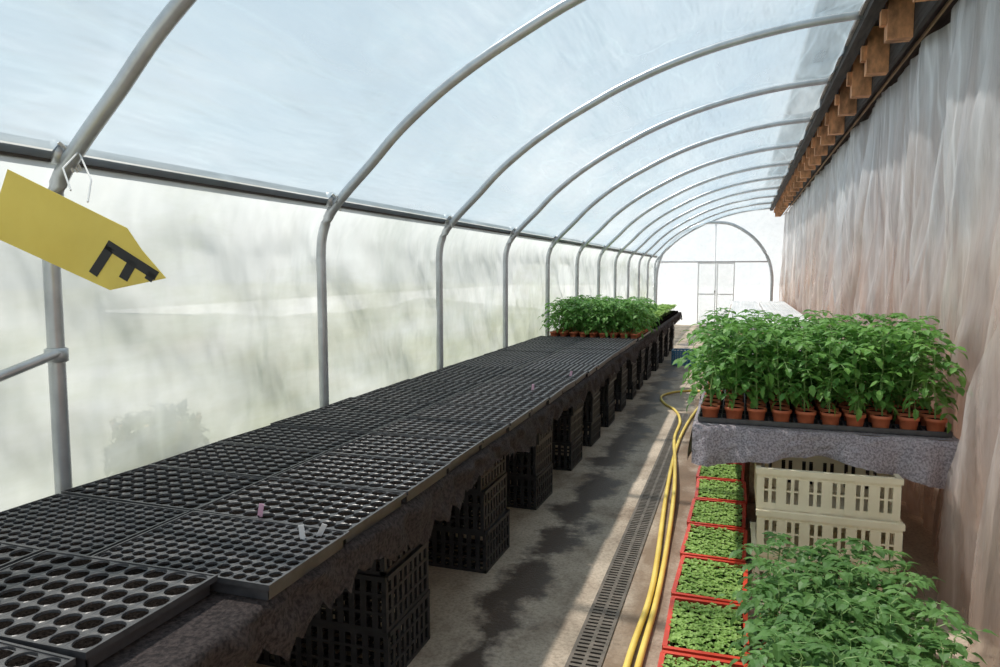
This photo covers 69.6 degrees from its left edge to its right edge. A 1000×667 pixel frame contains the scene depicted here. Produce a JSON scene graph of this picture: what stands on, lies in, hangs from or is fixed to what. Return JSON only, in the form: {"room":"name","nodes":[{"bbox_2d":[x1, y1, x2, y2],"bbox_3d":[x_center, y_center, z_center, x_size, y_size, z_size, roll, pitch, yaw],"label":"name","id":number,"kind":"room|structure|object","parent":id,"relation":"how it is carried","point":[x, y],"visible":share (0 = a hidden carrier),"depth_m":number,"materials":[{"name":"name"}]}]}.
{"room":"greenhouse","nodes":[
{"label":"greenhouse","id":0,"kind":"room"},
{"bbox_2d":[0,140,657,511],"bbox_3d":[0.963,-0.333,10.546,0.200,2.025,23.000,2,5,18],"label":"wall","id":1,"kind":"structure","parent":0,"point":[222,346],"depth_m":3.58,"materials":[{"name":"white plastic"}]},
{"bbox_2d":[0,151,653,256],"bbox_3d":[1.003,-1.331,10.392,0.035,0.072,22.900,2,5,18],"label":"trim","id":2,"kind":"structure","parent":1,"relation":"attached to","point":[1,152],"depth_m":3.39,"materials":[{"name":"metal"}]},
{"bbox_2d":[48,141,644,254],"bbox_3d":[0.720,-1.229,9.390,0.114,0.117,18.099,2,5,18],"label":"clamps","id":3,"kind":"object","parent":1,"relation":"attached to","point":[55,158],"visible":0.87,"depth_m":2.59,"materials":[{"name":"metal"}]},
{"bbox_2d":[0,0,865,255],"bbox_3d":[2.510,-1.980,9.885,3.062,1.373,23.000,2,5,18],"label":"ceiling","id":4,"kind":"structure","parent":0,"point":[237,91],"depth_m":4.06,"materials":[{"name":"plastic"}]},
{"bbox_2d":[245,325,999,666],"bbox_3d":[2.737,0.782,9.998,3.950,0.100,23.500,2,5,18],"label":"floor","id":5,"kind":"structure","parent":0,"point":[531,608],"depth_m":3.92,"materials":[{"name":"concrete"}]},
{"bbox_2d":[42,0,196,493],"bbox_3d":[-0.165,-0.272,2.147,3.182,3.368,0.058,2,5,18],"label":"hoop","id":6,"kind":"object","parent":5,"relation":"on","point":[174,11],"visible":0.63,"depth_m":2.57,"materials":[{"name":"metal"}]},
{"bbox_2d":[0,347,68,381],"bbox_3d":[-1.814,0.251,2.180,0.080,0.313,1.143,2,5,18],"label":"pipe","id":7,"kind":"object","parent":6,"relation":"attached to","point":[57,355],"visible":0.9,"depth_m":2.57,"materials":[{"name":"metal"}]},
{"bbox_2d":[0,152,165,289],"bbox_3d":[-1.296,-0.393,2.393,0.540,0.486,0.405,0,5,0],"label":"hanging sign","id":8,"kind":"object","parent":6,"relation":"hanging from","point":[36,220],"visible":0.89,"depth_m":2.20,"materials":[{"name":"yellow plastic"}]},
{"bbox_2d":[256,540,429,666],"bbox_3d":[-0.659,1.007,3.013,0.626,0.668,0.423,2,5,18],"label":"crates","id":9,"kind":"object","parent":5,"relation":"on","point":[412,591],"visible":0.36,"depth_m":2.84,"materials":[{"name":"plastic"}]},
{"bbox_2d":[316,0,585,407],"bbox_3d":[0.403,-0.421,3.849,3.182,3.368,0.058,2,5,18],"label":"hoop","id":10,"kind":"object","parent":5,"relation":"on","point":[562,6],"visible":0.91,"depth_m":4.13,"materials":[{"name":"metal"}]},
{"bbox_2d":[428,456,509,573],"bbox_3d":[-0.306,0.915,4.061,0.632,0.668,0.433,2,5,18],"label":"crates","id":11,"kind":"object","parent":5,"relation":"on","point":[494,519],"visible":0.38,"depth_m":3.88,"materials":[{"name":"plastic"}]},
{"bbox_2d":[462,423,552,509],"bbox_3d":[0.028,0.826,5.080,0.625,0.668,0.430,2,5,18],"label":"crates","id":12,"kind":"object","parent":5,"relation":"on","point":[535,467],"visible":0.38,"depth_m":4.88,"materials":[{"name":"plastic"}]},
{"bbox_2d":[552,400,583,470],"bbox_3d":[0.354,0.743,6.029,0.625,0.668,0.433,2,5,18],"label":"crates","id":13,"kind":"object","parent":5,"relation":"on","point":[574,433],"visible":0.25,"depth_m":5.80,"materials":[{"name":"plastic"}]},
{"bbox_2d":[555,389,600,446],"bbox_3d":[0.614,0.674,6.826,0.625,0.668,0.428,2,5,18],"label":"crates","id":14,"kind":"object","parent":5,"relation":"on","point":[591,416],"visible":0.27,"depth_m":6.64,"materials":[{"name":"plastic"}]},
{"bbox_2d":[582,372,616,426],"bbox_3d":[0.887,0.603,7.638,0.636,0.668,0.426,2,5,18],"label":"crates","id":15,"kind":"object","parent":5,"relation":"on","point":[607,401],"visible":0.29,"depth_m":7.45,"materials":[{"name":"plastic"}]},
{"bbox_2d":[601,361,627,411],"bbox_3d":[1.154,0.532,8.443,0.623,0.668,0.437,2,5,18],"label":"crates","id":16,"kind":"object","parent":5,"relation":"on","point":[620,383],"visible":0.26,"depth_m":8.26,"materials":[{"name":"plastic"}]},
{"bbox_2d":[615,359,636,399],"bbox_3d":[1.411,0.467,9.193,0.629,0.668,0.441,2,5,18],"label":"crates","id":17,"kind":"object","parent":5,"relation":"on","point":[632,379],"visible":0.24,"depth_m":8.96,"materials":[{"name":"plastic"}]},
{"bbox_2d":[564,413,689,666],"bbox_3d":[0.952,1.186,4.758,0.140,0.008,7.000,2,5,18],"label":"drain grate","id":18,"kind":"object","parent":5,"relation":"on","point":[591,645],"visible":0.88,"depth_m":3.82,"materials":[{"name":"metal"}]},
{"bbox_2d":[626,348,644,389],"bbox_3d":[1.668,0.400,9.953,0.631,0.668,0.431,2,5,18],"label":"crates","id":19,"kind":"object","parent":5,"relation":"on","point":[641,356],"visible":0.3,"depth_m":9.71,"materials":[{"name":"plastic"}]},
{"bbox_2d":[94,312,681,666],"bbox_3d":[0.828,0.259,7.918,1.227,0.206,14.950,2,5,18],"label":"bench","id":20,"kind":"object","parent":19,"relation":"on","point":[220,629],"visible":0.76,"depth_m":2.03,"materials":[{"name":"fabric"}]},
{"bbox_2d":[0,336,636,666],"bbox_3d":[-0.291,0.406,4.737,1.418,0.060,8.221,2,5,18],"label":"trays","id":21,"kind":"object","parent":20,"relation":"on","point":[88,570],"visible":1,"depth_m":2.45,"materials":[{"name":"black plastic"}]},
{"bbox_2d":[0,541,43,568],"bbox_3d":[-1.646,0.646,1.963,0.585,0.048,0.405,2,6,19],"label":"tray","id":22,"kind":"object","parent":21,"relation":"on","point":[10,552],"depth_m":2.04,"materials":[{"name":"black plastic"}]},
{"bbox_2d":[0,640,75,666],"bbox_3d":[-1.215,0.697,1.385,0.585,0.048,0.405,2,5,19],"label":"tray","id":23,"kind":"object","parent":21,"relation":"on","point":[13,653],"depth_m":1.49,"materials":[{"name":"black plastic"}]},
{"bbox_2d":[0,493,189,555],"bbox_3d":[-1.371,0.621,2.298,0.585,0.048,0.405,2,5,19],"label":"tray","id":24,"kind":"object","parent":21,"relation":"on","point":[66,524],"depth_m":2.29,"materials":[{"name":"black plastic"}]},
{"bbox_2d":[0,550,217,666],"bbox_3d":[-1.075,0.663,1.774,0.585,0.048,0.405,1,5,18],"label":"tray","id":25,"kind":"object","parent":21,"relation":"on","point":[86,608],"depth_m":1.75,"materials":[{"name":"black plastic"}]},
{"bbox_2d":[61,464,263,511],"bbox_3d":[-1.236,0.587,2.688,0.585,0.048,0.405,2,5,19],"label":"tray","id":26,"kind":"object","parent":21,"relation":"on","point":[182,489],"depth_m":2.66,"materials":[{"name":"black plastic"}]},
{"bbox_2d":[92,511,349,600],"bbox_3d":[-0.802,0.637,2.110,0.585,0.048,0.405,2,5,18],"label":"tray","id":27,"kind":"object","parent":21,"relation":"on","point":[252,557],"depth_m":2.06,"materials":[{"name":"black plastic"}]},
{"bbox_2d":[151,442,325,477],"bbox_3d":[-1.108,0.553,3.073,0.585,0.048,0.405,2,6,18],"label":"tray","id":28,"kind":"object","parent":21,"relation":"on","point":[234,459],"depth_m":3.05,"materials":[{"name":"black plastic"}]},
{"bbox_2d":[258,504,263,516],"bbox_3d":[-0.783,0.580,2.354,0.024,0.052,0.007,-1,5,-11],"label":"plant label","id":29,"kind":"object","parent":21,"relation":"on","point":[261,506],"visible":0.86,"depth_m":2.35,"materials":[{"name":"pink plastic"}]},
{"bbox_2d":[218,424,370,451],"bbox_3d":[-0.976,0.519,3.460,0.585,0.048,0.405,2,5,19],"label":"tray","id":30,"kind":"object","parent":21,"relation":"on","point":[291,437],"depth_m":3.44,"materials":[{"name":"black plastic"}]},
{"bbox_2d":[194,476,405,543],"bbox_3d":[-0.680,0.603,2.500,0.585,0.048,0.405,2,6,19],"label":"tray","id":31,"kind":"object","parent":21,"relation":"on","point":[352,510],"depth_m":2.47,"materials":[{"name":"black plastic"}]},
{"bbox_2d":[298,525,305,539],"bbox_3d":[-0.592,0.598,2.154,0.022,0.052,0.006,-1,5,-10],"label":"plant label","id":32,"kind":"object","parent":21,"relation":"on","point":[301,527],"visible":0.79,"depth_m":2.15,"materials":[{"name":"white plastic"}]},
{"bbox_2d":[316,523,326,536],"bbox_3d":[-0.541,0.597,2.179,0.037,0.051,0.009,2,5,18],"label":"plant label","id":33,"kind":"object","parent":21,"relation":"on","point":[323,526],"visible":0.86,"depth_m":2.18,"materials":[{"name":"white plastic"}]},
{"bbox_2d":[270,410,405,431],"bbox_3d":[-0.855,0.485,3.852,0.585,0.048,0.405,2,5,18],"label":"tray","id":34,"kind":"object","parent":21,"relation":"on","point":[325,420],"depth_m":3.82,"materials":[{"name":"black plastic"}]},
{"bbox_2d":[273,452,450,502],"bbox_3d":[-0.545,0.570,2.887,0.585,0.048,0.405,1,5,18],"label":"tray","id":35,"kind":"object","parent":21,"relation":"on","point":[409,476],"depth_m":2.86,"materials":[{"name":"black plastic"}]},
{"bbox_2d":[315,397,435,416],"bbox_3d":[-0.724,0.451,4.239,0.585,0.048,0.405,2,6,18],"label":"tray","id":36,"kind":"object","parent":21,"relation":"on","point":[351,405],"depth_m":4.22,"materials":[{"name":"black plastic"}]},
{"bbox_2d":[328,432,482,471],"bbox_3d":[-0.422,0.535,3.277,0.585,0.048,0.405,1,5,18],"label":"tray","id":37,"kind":"object","parent":21,"relation":"on","point":[454,451],"depth_m":3.26,"materials":[{"name":"black plastic"}]},
{"bbox_2d":[356,388,460,403],"bbox_3d":[-0.594,0.417,4.627,0.585,0.048,0.405,1,6,19],"label":"tray","id":38,"kind":"object","parent":21,"relation":"on","point":[386,394],"depth_m":4.61,"materials":[{"name":"black plastic"}]},
{"bbox_2d":[383,379,482,391],"bbox_3d":[-0.466,0.384,5.013,0.585,0.048,0.405,1,6,19],"label":"tray","id":39,"kind":"object","parent":21,"relation":"on","point":[408,384],"depth_m":5.01,"materials":[{"name":"black plastic"}]},
{"bbox_2d":[372,417,509,448],"bbox_3d":[-0.291,0.502,3.664,0.585,0.048,0.405,2,5,18],"label":"tray","id":40,"kind":"object","parent":21,"relation":"on","point":[486,432],"depth_m":3.64,"materials":[{"name":"black plastic"}]},
{"bbox_2d":[412,372,501,382],"bbox_3d":[-0.327,0.350,5.398,0.585,0.048,0.405,1,6,18],"label":"tray","id":41,"kind":"object","parent":21,"relation":"on","point":[431,376],"depth_m":5.39,"materials":[{"name":"black plastic"}]},
{"bbox_2d":[409,403,531,430],"bbox_3d":[-0.158,0.468,4.048,0.585,0.048,0.405,1,5,18],"label":"tray","id":42,"kind":"object","parent":21,"relation":"on","point":[480,414],"depth_m":4.02,"materials":[{"name":"black plastic"}]},
{"bbox_2d":[433,365,515,374],"bbox_3d":[-0.202,0.316,5.787,0.585,0.048,0.405,1,6,18],"label":"tray","id":43,"kind":"object","parent":21,"relation":"on","point":[453,369],"depth_m":5.78,"materials":[{"name":"black plastic"}]},
{"bbox_2d":[453,359,530,367],"bbox_3d":[-0.073,0.282,6.173,0.585,0.048,0.405,2,6,19],"label":"tray","id":44,"kind":"object","parent":21,"relation":"on","point":[467,363],"depth_m":6.14,"materials":[{"name":"black plastic"}]},
{"bbox_2d":[439,392,548,416],"bbox_3d":[-0.031,0.434,4.441,0.585,0.048,0.405,2,5,18],"label":"tray","id":45,"kind":"object","parent":21,"relation":"on","point":[468,399],"depth_m":4.42,"materials":[{"name":"black plastic"}]},
{"bbox_2d":[471,354,541,361],"bbox_3d":[0.062,0.248,6.560,0.585,0.048,0.405,2,5,19],"label":"tray","id":46,"kind":"object","parent":21,"relation":"on","point":[486,357],"depth_m":6.55,"materials":[{"name":"black plastic"}]},
{"bbox_2d":[466,383,564,403],"bbox_3d":[0.103,0.400,4.822,0.585,0.048,0.405,1,6,18],"label":"tray","id":47,"kind":"object","parent":21,"relation":"on","point":[552,393],"depth_m":4.81,"materials":[{"name":"black plastic"}]},
{"bbox_2d":[486,350,552,356],"bbox_3d":[0.189,0.214,6.946,0.585,0.048,0.405,2,5,19],"label":"tray","id":48,"kind":"object","parent":21,"relation":"on","point":[498,352],"depth_m":6.94,"materials":[{"name":"black plastic"}]},
{"bbox_2d":[498,346,562,351],"bbox_3d":[0.316,0.180,7.337,0.585,0.048,0.405,2,5,18],"label":"tray","id":49,"kind":"object","parent":21,"relation":"on","point":[510,348],"depth_m":7.30,"materials":[{"name":"black plastic"}]},
{"bbox_2d":[485,376,577,392],"bbox_3d":[0.230,0.366,5.212,0.585,0.048,0.405,1,4,19],"label":"tray","id":50,"kind":"object","parent":21,"relation":"on","point":[567,383],"depth_m":5.19,"materials":[{"name":"black plastic"}]},
{"bbox_2d":[511,342,571,347],"bbox_3d":[0.446,0.146,7.726,0.585,0.048,0.405,2,6,19],"label":"tray","id":51,"kind":"object","parent":21,"relation":"on","point":[522,344],"depth_m":7.69,"materials":[{"name":"black plastic"}]},
{"bbox_2d":[502,368,587,384],"bbox_3d":[0.356,0.332,5.602,0.585,0.048,0.405,1,5,18],"label":"tray","id":52,"kind":"object","parent":21,"relation":"on","point":[515,372],"depth_m":5.58,"materials":[{"name":"black plastic"}]},
{"bbox_2d":[524,339,579,343],"bbox_3d":[0.574,0.112,8.115,0.585,0.048,0.405,1,6,18],"label":"tray","id":53,"kind":"object","parent":21,"relation":"on","point":[548,341],"depth_m":8.12,"materials":[{"name":"black plastic"}]},
{"bbox_2d":[532,336,586,339],"bbox_3d":[0.706,0.079,8.496,0.585,0.048,0.405,2,6,19],"label":"tray","id":54,"kind":"object","parent":21,"relation":"on","point":[539,337],"depth_m":8.49,"materials":[{"name":"black plastic"}]},
{"bbox_2d":[521,362,597,376],"bbox_3d":[0.490,0.298,5.987,0.585,0.048,0.405,1,6,18],"label":"tray","id":55,"kind":"object","parent":21,"relation":"on","point":[590,368],"depth_m":5.96,"materials":[{"name":"black plastic"}]},
{"bbox_2d":[534,357,606,369],"bbox_3d":[0.621,0.264,6.372,0.585,0.048,0.405,1,6,18],"label":"tray","id":56,"kind":"object","parent":21,"relation":"on","point":[550,360],"depth_m":6.35,"materials":[{"name":"black plastic"}]},
{"bbox_2d":[544,352,613,363],"bbox_3d":[0.742,0.230,6.763,0.585,0.048,0.405,2,5,18],"label":"tray","id":57,"kind":"object","parent":21,"relation":"on","point":[574,355],"depth_m":6.78,"materials":[{"name":"black plastic"}]},
{"bbox_2d":[555,348,620,358],"bbox_3d":[0.872,0.196,7.152,0.585,0.048,0.405,2,5,19],"label":"tray","id":58,"kind":"object","parent":21,"relation":"on","point":[615,352],"depth_m":7.12,"materials":[{"name":"black plastic"}]},
{"bbox_2d":[564,344,626,353],"bbox_3d":[1.004,0.162,7.542,0.585,0.048,0.405,1,5,19],"label":"tray","id":59,"kind":"object","parent":21,"relation":"on","point":[622,348],"depth_m":7.50,"materials":[{"name":"black plastic"}]},
{"bbox_2d":[574,341,631,349],"bbox_3d":[1.131,0.128,7.928,0.585,0.048,0.405,1,5,18],"label":"tray","id":60,"kind":"object","parent":21,"relation":"on","point":[602,343],"depth_m":7.90,"materials":[{"name":"black plastic"}]},
{"bbox_2d":[580,337,636,345],"bbox_3d":[1.260,0.094,8.315,0.585,0.048,0.405,1,5,19],"label":"tray","id":61,"kind":"object","parent":21,"relation":"on","point":[633,341],"depth_m":8.34,"materials":[{"name":"black plastic"}]},
{"bbox_2d":[549,331,650,340],"bbox_3d":[1.369,-0.002,9.540,1.126,0.028,1.526,2,5,18],"label":"tray","id":62,"kind":"object","parent":20,"relation":"on","point":[638,337],"depth_m":8.92,"materials":[{"name":"black plastic"}]},
{"bbox_2d":[539,294,661,340],"bbox_3d":[1.376,-0.239,9.522,1.504,0.531,1.893,2,5,18],"label":"seedlings","id":63,"kind":"object","parent":20,"relation":"on","point":[612,317],"visible":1,"depth_m":8.96,"materials":[{"name":"plant"}]},
{"bbox_2d":[642,303,677,328],"bbox_3d":[2.359,-0.355,12.544,1.131,0.207,4.341,2,5,18],"label":"tray","id":64,"kind":"object","parent":20,"relation":"on","point":[667,313],"visible":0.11,"depth_m":12.72,"materials":[{"name":"green plant"}]},
{"bbox_2d":[630,343,651,379],"bbox_3d":[1.946,0.326,10.803,0.629,0.668,0.430,2,5,18],"label":"crates","id":65,"kind":"object","parent":5,"relation":"on","point":[647,365],"visible":0.16,"depth_m":10.58,"materials":[{"name":"plastic"}]},
{"bbox_2d":[436,10,862,369],"bbox_3d":[0.971,-0.570,5.550,3.182,3.368,0.058,2,5,18],"label":"hoop","id":66,"kind":"object","parent":5,"relation":"on","point":[854,15],"visible":0.92,"depth_m":5.52,"materials":[{"name":"metal"}]},
{"bbox_2d":[645,336,658,370],"bbox_3d":[2.267,0.243,11.747,0.624,0.668,0.432,2,5,18],"label":"crates","id":67,"kind":"object","parent":5,"relation":"on","point":[655,346],"visible":0.26,"depth_m":11.52,"materials":[{"name":"plastic"}]},
{"bbox_2d":[651,331,664,362],"bbox_3d":[2.579,0.160,12.695,0.627,0.668,0.438,2,5,18],"label":"crates","id":68,"kind":"object","parent":5,"relation":"on","point":[661,337],"visible":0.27,"depth_m":12.46,"materials":[{"name":"plastic"}]},
{"bbox_2d":[651,328,669,356],"bbox_3d":[2.891,0.077,13.646,0.626,0.668,0.429,2,5,18],"label":"crates","id":69,"kind":"object","parent":5,"relation":"on","point":[666,338],"visible":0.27,"depth_m":13.40,"materials":[{"name":"plastic"}]},
{"bbox_2d":[623,390,699,666],"bbox_3d":[1.156,1.094,5.513,0.620,0.059,8.572,2,5,18],"label":"garden hose","id":70,"kind":"object","parent":5,"relation":"on","point":[673,465],"visible":0.86,"depth_m":3.88,"materials":[{"name":"yellow rubber"}]},
{"bbox_2d":[503,77,830,347],"bbox_3d":[1.539,-0.719,7.252,3.182,3.368,0.058,2,5,18],"label":"hoop","id":71,"kind":"object","parent":5,"relation":"on","point":[814,82],"visible":0.91,"depth_m":7.24,"materials":[{"name":"metal"}]},
{"bbox_2d":[660,322,674,350],"bbox_3d":[3.206,-0.005,14.583,0.630,0.668,0.443,2,5,18],"label":"crates","id":72,"kind":"object","parent":5,"relation":"on","point":[672,328],"visible":0.23,"depth_m":14.34,"materials":[{"name":"plastic"}]},
{"bbox_2d":[545,117,811,335],"bbox_3d":[2.107,-0.868,8.953,3.182,3.368,0.058,2,5,18],"label":"hoop","id":73,"kind":"object","parent":5,"relation":"on","point":[583,212],"visible":0.85,"depth_m":8.97,"materials":[{"name":"metal"}]},
{"bbox_2d":[671,348,700,365],"bbox_3d":[3.198,0.405,12.297,0.508,0.250,0.368,2,5,18],"label":"crate","id":74,"kind":"object","parent":5,"relation":"on","point":[673,352],"visible":0.48,"depth_m":12.20,"materials":[{"name":"plastic"}]},
{"bbox_2d":[575,143,799,296],"bbox_3d":[2.675,-1.017,10.655,3.182,3.368,0.058,2,5,18],"label":"hoop","id":75,"kind":"object","parent":5,"relation":"on","point":[794,145],"visible":0.89,"depth_m":10.63,"materials":[{"name":"metal"}]},
{"bbox_2d":[597,162,790,299],"bbox_3d":[3.243,-1.165,12.356,3.182,3.368,0.058,2,5,18],"label":"hoop","id":76,"kind":"object","parent":5,"relation":"on","point":[634,220],"visible":0.9,"depth_m":12.33,"materials":[{"name":"metal"}]},
{"bbox_2d":[613,175,784,298],"bbox_3d":[3.812,-1.314,14.058,3.182,3.368,0.058,2,5,18],"label":"hoop","id":77,"kind":"object","parent":5,"relation":"on","point":[772,177],"visible":0.85,"depth_m":14.08,"materials":[{"name":"metal"}]},
{"bbox_2d":[657,650,747,666],"bbox_3d":[0.720,1.321,2.575,0.333,0.119,0.483,2,5,18],"label":"crate","id":78,"kind":"object","parent":5,"relation":"on","point":[666,658],"visible":0.98,"depth_m":2.77,"materials":[{"name":"plastic"}]},
{"bbox_2d":[627,186,779,299],"bbox_3d":[4.380,-1.463,15.759,3.182,3.368,0.058,2,5,18],"label":"hoop","id":79,"kind":"object","parent":5,"relation":"on","point":[775,187],"visible":0.84,"depth_m":15.78,"materials":[{"name":"metal"}]},
{"bbox_2d":[662,596,749,666],"bbox_3d":[0.875,1.280,3.050,0.333,0.118,0.483,2,5,18],"label":"seedling tray","id":80,"kind":"object","parent":5,"relation":"on","point":[700,630],"visible":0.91,"depth_m":3.02,"materials":[{"name":"plant"}]},
{"bbox_2d":[637,195,775,297],"bbox_3d":[4.948,-1.612,17.461,3.182,3.368,0.058,2,5,18],"label":"hoop","id":81,"kind":"object","parent":5,"relation":"on","point":[709,210],"visible":0.79,"depth_m":17.59,"materials":[{"name":"metal"}]},
{"bbox_2d":[671,555,747,610],"bbox_3d":[1.034,1.238,3.525,0.333,0.119,0.483,2,5,20],"label":"crate","id":82,"kind":"object","parent":5,"relation":"on","point":[696,581],"visible":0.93,"depth_m":3.51,"materials":[{"name":"plastic"}]},
{"bbox_2d":[646,202,772,302],"bbox_3d":[5.516,-1.761,19.162,3.182,3.368,0.058,2,5,18],"label":"hoop","id":83,"kind":"object","parent":5,"relation":"on","point":[761,203],"visible":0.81,"depth_m":19.30,"materials":[{"name":"metal"}]},
{"bbox_2d":[653,208,768,303],"bbox_3d":[6.065,-1.905,20.807,3.182,3.368,0.058,2,5,18],"label":"hoop","id":84,"kind":"object","parent":5,"relation":"on","point":[764,208],"visible":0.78,"depth_m":20.90,"materials":[{"name":"metal"}]},
{"bbox_2d":[680,523,747,570],"bbox_3d":[1.193,1.197,3.999,0.333,0.119,0.483,2,5,20],"label":"crate","id":85,"kind":"object","parent":5,"relation":"on","point":[715,543],"visible":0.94,"depth_m":3.99,"materials":[{"name":"plastic"}]},
{"bbox_2d":[654,221,773,303],"bbox_3d":[6.138,-1.725,20.756,3.295,3.020,0.090,2,5,18],"label":"frame","id":86,"kind":"object","parent":5,"relation":"on","point":[749,234],"visible":0.76,"depth_m":20.58,"materials":[{"name":"metal"}]},
{"bbox_2d":[697,262,734,324],"bbox_3d":[6.218,-1.144,20.767,1.020,1.800,0.095,2,5,18],"label":"door","id":87,"kind":"structure","parent":86,"relation":"attached to","point":[728,290],"depth_m":20.79,"materials":[{"name":"white plastic"}]},
{"bbox_2d":[687,498,745,534],"bbox_3d":[1.350,1.155,4.474,0.333,0.119,0.483,2,5,19],"label":"crate","id":88,"kind":"object","parent":5,"relation":"on","point":[702,511],"visible":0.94,"depth_m":4.45,"materials":[{"name":"plastic"}]},
{"bbox_2d":[694,478,746,513],"bbox_3d":[1.517,1.113,4.946,0.333,0.119,0.483,2,5,17],"label":"crate","id":89,"kind":"object","parent":5,"relation":"on","point":[711,489],"visible":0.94,"depth_m":4.92,"materials":[{"name":"plastic"}]},
{"bbox_2d":[696,463,744,486],"bbox_3d":[1.665,1.072,5.424,0.333,0.118,0.483,2,5,19],"label":"crate","id":90,"kind":"object","parent":5,"relation":"on","point":[726,471],"visible":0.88,"depth_m":5.37,"materials":[{"name":"plastic"}]},
{"bbox_2d":[687,304,958,503],"bbox_3d":[3.876,0.284,10.505,1.253,0.802,14.740,2,5,18],"label":"bench","id":91,"kind":"object","parent":5,"relation":"on","point":[925,460],"visible":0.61,"depth_m":3.57,"materials":[{"name":"fabric"}]},
{"bbox_2d":[728,301,811,329],"bbox_3d":[4.864,-0.398,13.310,1.160,0.092,7.900,2,5,18],"label":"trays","id":92,"kind":"object","parent":91,"relation":"on","point":[782,308],"visible":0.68,"depth_m":13.66,"materials":[{"name":"plastic"}]},
{"bbox_2d":[698,389,952,437],"bbox_3d":[1.804,0.418,4.219,1.179,0.028,1.251,2,5,18],"label":"tray","id":93,"kind":"object","parent":91,"relation":"on","point":[894,426],"depth_m":3.67,"materials":[{"name":"black plastic"}]},
{"bbox_2d":[672,307,979,437],"bbox_3d":[1.796,0.156,4.180,1.524,0.557,1.599,2,5,18],"label":"seedlings","id":94,"kind":"object","parent":91,"relation":"on","point":[767,381],"visible":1,"depth_m":3.73,"materials":[{"name":"plant"}]},
{"bbox_2d":[750,456,904,592],"bbox_3d":[1.645,0.972,3.683,0.680,0.622,0.461,2,5,18],"label":"crates","id":95,"kind":"object","parent":5,"relation":"on","point":[806,512],"visible":0.68,"depth_m":3.52,"materials":[{"name":"plastic"}]},
{"bbox_2d":[782,460,876,488],"bbox_3d":[2.022,0.883,4.431,0.618,0.668,0.441,2,5,18],"label":"crates","id":96,"kind":"object","parent":5,"relation":"on","point":[783,461],"visible":0.02,"depth_m":4.26,"materials":[{"name":"plastic"}]},
{"bbox_2d":[715,531,998,666],"bbox_3d":[1.211,1.131,2.493,0.894,0.512,1.593,1,5,15],"label":"seedlings","id":97,"kind":"object","parent":5,"relation":"on","point":[852,625],"visible":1,"depth_m":2.52,"materials":[{"name":"plant"}]},
{"bbox_2d":[653,207,794,325],"bbox_3d":[6.410,-1.906,20.755,3.891,3.380,0.001,2,5,18],"label":"wall","id":98,"kind":"structure","parent":0,"point":[677,282],"depth_m":20.66,"materials":[{"name":"white plastic"}]},
{"bbox_2d":[794,53,999,548],"bbox_3d":[4.706,-1.502,9.141,0.200,4.600,23.500,2,5,18],"label":"wall","id":99,"kind":"structure","parent":0,"point":[974,334],"depth_m":4.83,"materials":[{"name":"plastic"}]},
{"bbox_2d":[779,9,824,173],"bbox_3d":[4.157,-3.103,9.078,0.890,0.100,23.300,2,5,18],"label":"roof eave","id":100,"kind":"object","parent":99,"relation":"attached to","point":[819,56],"visible":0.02,"depth_m":7.63,"materials":[{"name":"plastic"}]},
{"bbox_2d":[774,0,933,216],"bbox_3d":[4.248,-2.474,9.722,0.183,0.362,20.670,2,5,18],"label":"rafter timbers","id":101,"kind":"object","parent":99,"relation":"attached to","point":[896,21],"visible":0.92,"depth_m":6.04,"materials":[{"name":"brown wood"}]},
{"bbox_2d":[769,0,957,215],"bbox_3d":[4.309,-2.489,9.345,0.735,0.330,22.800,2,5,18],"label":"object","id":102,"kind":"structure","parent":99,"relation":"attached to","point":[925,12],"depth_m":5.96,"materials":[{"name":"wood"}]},
{"bbox_2d":[779,0,999,614],"bbox_3d":[4.686,-0.897,10.438,0.199,3.129,20.440,2,5,18],"label":"curtain","id":103,"kind":"object","parent":99,"relation":"hanging from","point":[937,83],"visible":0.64,"depth_m":4.64,"materials":[{"name":"plastic"}]},
{"bbox_2d":[784,0,952,214],"bbox_3d":[4.642,-2.447,10.296,0.024,0.021,20.400,2,5,18],"label":"batten","id":104,"kind":"object","parent":103,"relation":"attached to","point":[949,2],"visible":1,"depth_m":5.67,"materials":[{"name":"brown wood"}]},
{"bbox_2d":[938,378,973,612],"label":"curtain","id":105,"kind":"object","parent":99,"relation":"hanging from","point":[956,511],"depth_m":3.30,"materials":[{"name":"plastic"}]},
{"bbox_2d":[972,321,999,666],"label":"curtain","id":106,"kind":"object","parent":99,"relation":"hanging from","point":[988,542],"depth_m":2.82,"materials":[{"name":"plastic"}]}
]}

